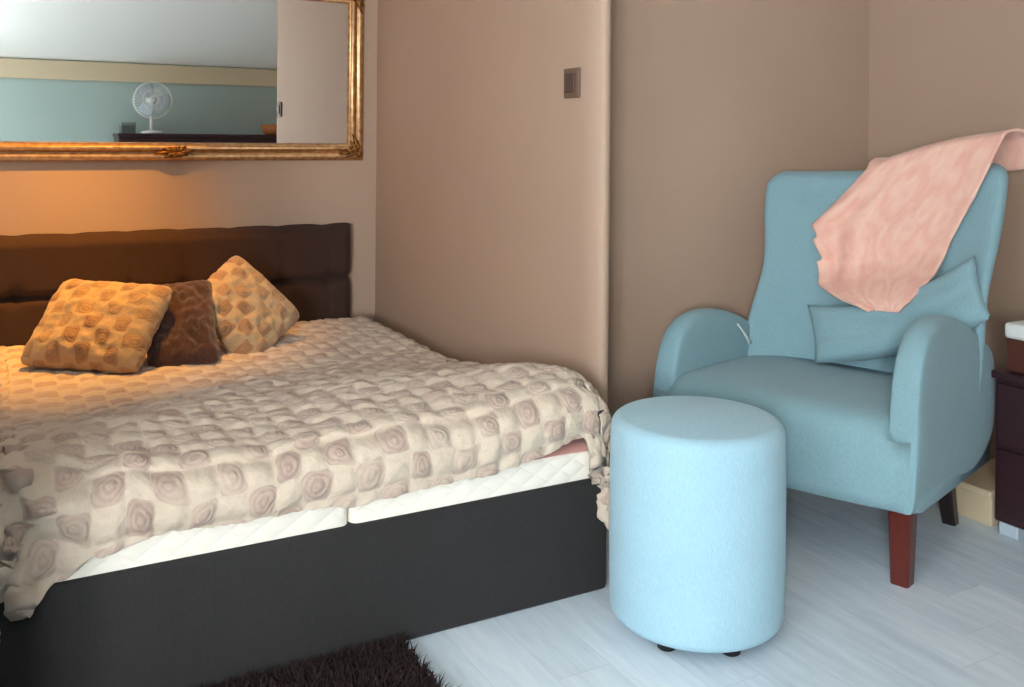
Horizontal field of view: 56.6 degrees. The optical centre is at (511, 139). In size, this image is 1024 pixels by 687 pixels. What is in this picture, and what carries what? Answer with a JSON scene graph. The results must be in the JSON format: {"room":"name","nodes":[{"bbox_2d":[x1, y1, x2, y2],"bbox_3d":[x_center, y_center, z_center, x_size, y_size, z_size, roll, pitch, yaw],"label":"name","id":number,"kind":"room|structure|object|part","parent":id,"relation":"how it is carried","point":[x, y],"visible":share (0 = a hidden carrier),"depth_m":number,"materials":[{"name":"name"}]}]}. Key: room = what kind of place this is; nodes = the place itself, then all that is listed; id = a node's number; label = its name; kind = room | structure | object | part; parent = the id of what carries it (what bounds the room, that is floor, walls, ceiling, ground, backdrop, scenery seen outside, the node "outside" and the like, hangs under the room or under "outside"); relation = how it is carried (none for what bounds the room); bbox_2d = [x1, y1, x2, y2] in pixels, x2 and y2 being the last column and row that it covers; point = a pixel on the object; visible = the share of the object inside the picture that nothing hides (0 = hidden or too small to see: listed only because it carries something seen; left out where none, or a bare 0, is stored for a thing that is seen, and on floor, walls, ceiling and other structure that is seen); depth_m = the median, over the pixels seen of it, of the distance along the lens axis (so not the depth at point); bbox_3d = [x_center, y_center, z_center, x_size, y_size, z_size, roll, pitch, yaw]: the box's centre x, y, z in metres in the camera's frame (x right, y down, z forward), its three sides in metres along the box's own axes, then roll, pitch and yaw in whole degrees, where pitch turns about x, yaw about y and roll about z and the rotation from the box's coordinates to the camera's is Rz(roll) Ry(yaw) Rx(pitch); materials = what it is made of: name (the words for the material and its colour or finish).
{"room":"bedroom","nodes":[
{"label":"bedroom","id":0,"kind":"room"},
{"bbox_2d":[0,0,377,321],"bbox_3d":[-2.077,-0.058,3.571,3.400,2.400,0.100,1,0,-29],"label":"wall","id":1,"kind":"structure","parent":0,"point":[37,197],"depth_m":3.97,"materials":[{"name":"beige paint"}]},
{"bbox_2d":[0,0,364,160],"bbox_3d":[-1.370,-0.301,3.869,1.613,0.771,0.049,1,0,-29],"label":"wall mirror","id":2,"kind":"object","parent":1,"relation":"attached to","point":[81,80],"visible":1,"depth_m":3.89,"materials":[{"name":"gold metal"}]},
{"bbox_2d":[375,0,610,537],"bbox_3d":[-0.159,-0.041,3.544,0.056,2.400,1.795,1,0,-29],"label":"wall","id":3,"kind":"structure","parent":0,"point":[493,184],"depth_m":3.30,"materials":[{"name":"beige paint"}]},
{"bbox_2d":[564,67,580,97],"bbox_3d":[0.178,-0.172,2.859,0.016,0.090,0.084,1,0,-29],"label":"light switch","id":4,"kind":"object","parent":3,"relation":"attached to","point":[572,76],"visible":1,"depth_m":2.84,"materials":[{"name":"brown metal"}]},
{"bbox_2d":[240,487,1023,686],"bbox_3d":[-0.091,1.209,1.599,5.000,0.100,5.480,1,0,-29],"label":"floor","id":5,"kind":"structure","parent":0,"point":[960,623],"depth_m":2.26,"materials":[{"name":"grey laminate"}]},
{"bbox_2d":[0,222,605,686],"bbox_3d":[-0.866,0.759,3.005,1.430,0.786,2.035,1,0,-29],"label":"bed","id":6,"kind":"object","parent":5,"relation":"on","point":[206,619],"visible":0.38,"depth_m":2.18,"materials":[{"name":"grey fabric"}]},
{"bbox_3d":[-1.334,0.730,3.842,1.415,0.736,0.117,0,0,-29],"label":"headboard","id":7,"kind":"part","parent":6,"relation":"part of","materials":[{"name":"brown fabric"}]},
{"bbox_2d":[55,507,346,582],"bbox_3d":[-1.123,0.863,2.788,0.701,0.173,1.876,1,0,-29],"label":"mattress","id":8,"kind":"object","parent":6,"relation":"on","point":[171,545],"visible":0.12,"depth_m":1.99,"materials":[{"name":"white fabric"}]},
{"bbox_3d":[-0.381,1.011,2.140,1.410,0.292,0.050,0,0,-29],"label":"foot panel","id":9,"kind":"part","parent":6,"relation":"part of","materials":[{"name":"grey fabric"}]},
{"bbox_2d":[347,451,590,522],"bbox_3d":[-0.517,0.868,3.120,0.676,0.173,1.876,1,0,-29],"label":"mattress","id":10,"kind":"object","parent":6,"relation":"on","point":[554,470],"visible":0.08,"depth_m":2.30,"materials":[{"name":"white fabric"}]},
{"bbox_2d":[534,438,587,459],"bbox_3d":[-0.794,0.791,2.896,1.395,0.034,1.766,1,0,-29],"label":"sheet","id":11,"kind":"object","parent":10,"relation":"on","point":[577,445],"visible":0.02,"depth_m":2.42,"materials":[{"name":"pink fabric"}]},
{"bbox_2d":[0,316,610,633],"bbox_3d":[-0.781,0.809,2.857,1.506,0.418,1.824,1,0,-29],"label":"duvet","id":12,"kind":"object","parent":11,"relation":"on","point":[347,412],"visible":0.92,"depth_m":2.22,"materials":[{"name":"beige fabric"}]},
{"bbox_2d":[20,279,171,373],"bbox_3d":[-1.344,0.601,3.087,0.412,0.269,0.263,1,0,10],"label":"cushion","id":13,"kind":"object","parent":12,"relation":"on","point":[86,325],"visible":1,"depth_m":3.01,"materials":[{"name":"beige fabric"}]},
{"bbox_2d":[147,280,219,367],"bbox_3d":[-1.112,0.621,3.202,0.228,0.265,0.282,0,0,-22],"label":"cushion","id":14,"kind":"object","parent":12,"relation":"on","point":[186,334],"visible":0.83,"depth_m":3.13,"materials":[{"name":"brown fabric"}]},
{"bbox_2d":[207,256,298,353],"bbox_3d":[-0.963,0.607,3.400,0.262,0.358,0.376,1,0,21],"label":"cushion","id":15,"kind":"object","parent":12,"relation":"on","point":[251,315],"visible":0.78,"depth_m":3.36,"materials":[{"name":"beige fabric"}]},
{"bbox_2d":[193,630,460,686],"bbox_3d":[-0.375,1.134,1.504,0.936,0.043,1.060,1,0,-29],"label":"shaggy rug","id":16,"kind":"object","parent":5,"relation":"on","point":[391,665],"visible":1,"depth_m":2.02,"materials":[{"name":"brown carpet"}]},
{"bbox_2d":[609,396,785,656],"bbox_3d":[0.445,0.912,2.297,0.418,0.504,0.418,1,0,-29],"label":"ottoman","id":17,"kind":"object","parent":5,"relation":"on","point":[697,488],"visible":1,"depth_m":2.12,"materials":[{"name":"blue fabric"}]},
{"bbox_2d":[653,163,1008,587],"bbox_3d":[0.986,0.618,2.963,0.857,1.101,0.834,0,0,43],"label":"armchair","id":18,"kind":"object","parent":5,"relation":"on","point":[898,434],"visible":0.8,"depth_m":2.77,"materials":[{"name":"blue fabric"}]},
{"bbox_3d":[0.676,0.758,3.192,0.096,0.415,0.641,0,0,43],"label":"armrest","id":19,"kind":"part","parent":18,"relation":"part of","materials":[{"name":"blue fabric"}]},
{"bbox_3d":[0.927,0.844,2.912,0.808,0.249,0.681,0,0,43],"label":"seat","id":20,"kind":"part","parent":18,"relation":"part of","materials":[{"name":"blue fabric"}]},
{"bbox_3d":[1.167,0.500,3.116,0.798,0.861,0.364,0,0,43],"label":"backrest","id":21,"kind":"part","parent":18,"relation":"part of","materials":[{"name":"blue fabric"}]},
{"bbox_2d":[807,256,990,362],"bbox_3d":[1.186,0.530,2.952,0.588,0.378,0.142,1,0,42],"label":"lumbar cushion","id":22,"kind":"object","parent":18,"relation":"on","point":[845,333],"visible":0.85,"depth_m":2.91,"materials":[{"name":"blue fabric"}]},
{"bbox_3d":[1.033,1.062,2.513,0.062,0.215,0.062,0,0,43],"label":"leg","id":23,"kind":"part","parent":18,"relation":"part of","materials":[{"name":"brown wood"}]},
{"bbox_2d":[811,128,1023,312],"bbox_3d":[1.288,0.251,3.063,0.645,0.577,0.391,0,0,43],"label":"throw blanket","id":24,"kind":"object","parent":18,"relation":"on","point":[893,229],"visible":1,"depth_m":3.06,"materials":[{"name":"pink fabric"}]},
{"bbox_3d":[1.227,0.726,2.683,0.096,0.490,0.641,0,0,43],"label":"armrest","id":25,"kind":"part","parent":18,"relation":"part of","materials":[{"name":"blue fabric"}]},
{"bbox_3d":[1.320,1.064,2.894,0.056,0.215,0.091,0,0,43],"label":"leg","id":26,"kind":"part","parent":18,"relation":"part of","materials":[{"name":"brown wood"}]},
{"bbox_2d":[991,368,1023,539],"bbox_3d":[1.760,0.933,2.706,0.454,0.485,0.558,1,0,-29],"label":"nightstand","id":27,"kind":"object","parent":5,"relation":"on","point":[1009,475],"visible":1,"depth_m":2.79,"materials":[{"name":"brown wood"}]},
{"bbox_3d":[1.577,1.019,2.608,0.020,0.200,0.520,0,0,-29],"label":"drawer","id":28,"kind":"part","parent":27,"relation":"part of","materials":[{"name":"brown wood"}]},
{"bbox_3d":[1.578,0.816,2.608,0.020,0.185,0.520,0,0,-29],"label":"drawer","id":29,"kind":"part","parent":27,"relation":"part of","materials":[{"name":"brown wood"}]},
{"bbox_2d":[1005,320,1023,373],"bbox_3d":[1.654,0.616,2.764,0.274,0.145,0.299,1,0,-29],"label":"storage box","id":30,"kind":"object","parent":27,"relation":"on","point":[1014,331],"visible":1,"depth_m":2.80,"materials":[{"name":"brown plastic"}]},
{"bbox_3d":[1.654,0.567,2.764,0.274,0.047,0.299,0,0,-29],"label":"lid","id":31,"kind":"part","parent":30,"relation":"part of","materials":[{"name":"white plastic"}]},
{"bbox_2d":[608,0,869,456],"bbox_3d":[0.793,-0.033,3.529,1.610,2.400,0.100,1,0,-29],"label":"wall","id":32,"kind":"structure","parent":0,"point":[711,100],"depth_m":3.43,"materials":[{"name":"beige paint"}]},
{"bbox_2d":[868,0,1023,459],"bbox_3d":[2.433,-0.019,2.113,0.100,2.400,3.960,1,0,-29],"label":"wall","id":33,"kind":"structure","parent":0,"point":[940,70],"depth_m":3.47,"materials":[{"name":"beige paint"}]},
{"bbox_2d":[956,458,999,526],"bbox_3d":[1.592,1.119,3.059,0.445,0.110,0.193,1,0,-29],"label":"storage box","id":34,"kind":"object","parent":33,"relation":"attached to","point":[975,496],"depth_m":2.93,"materials":[{"name":"beige cardboard"}]}
]}

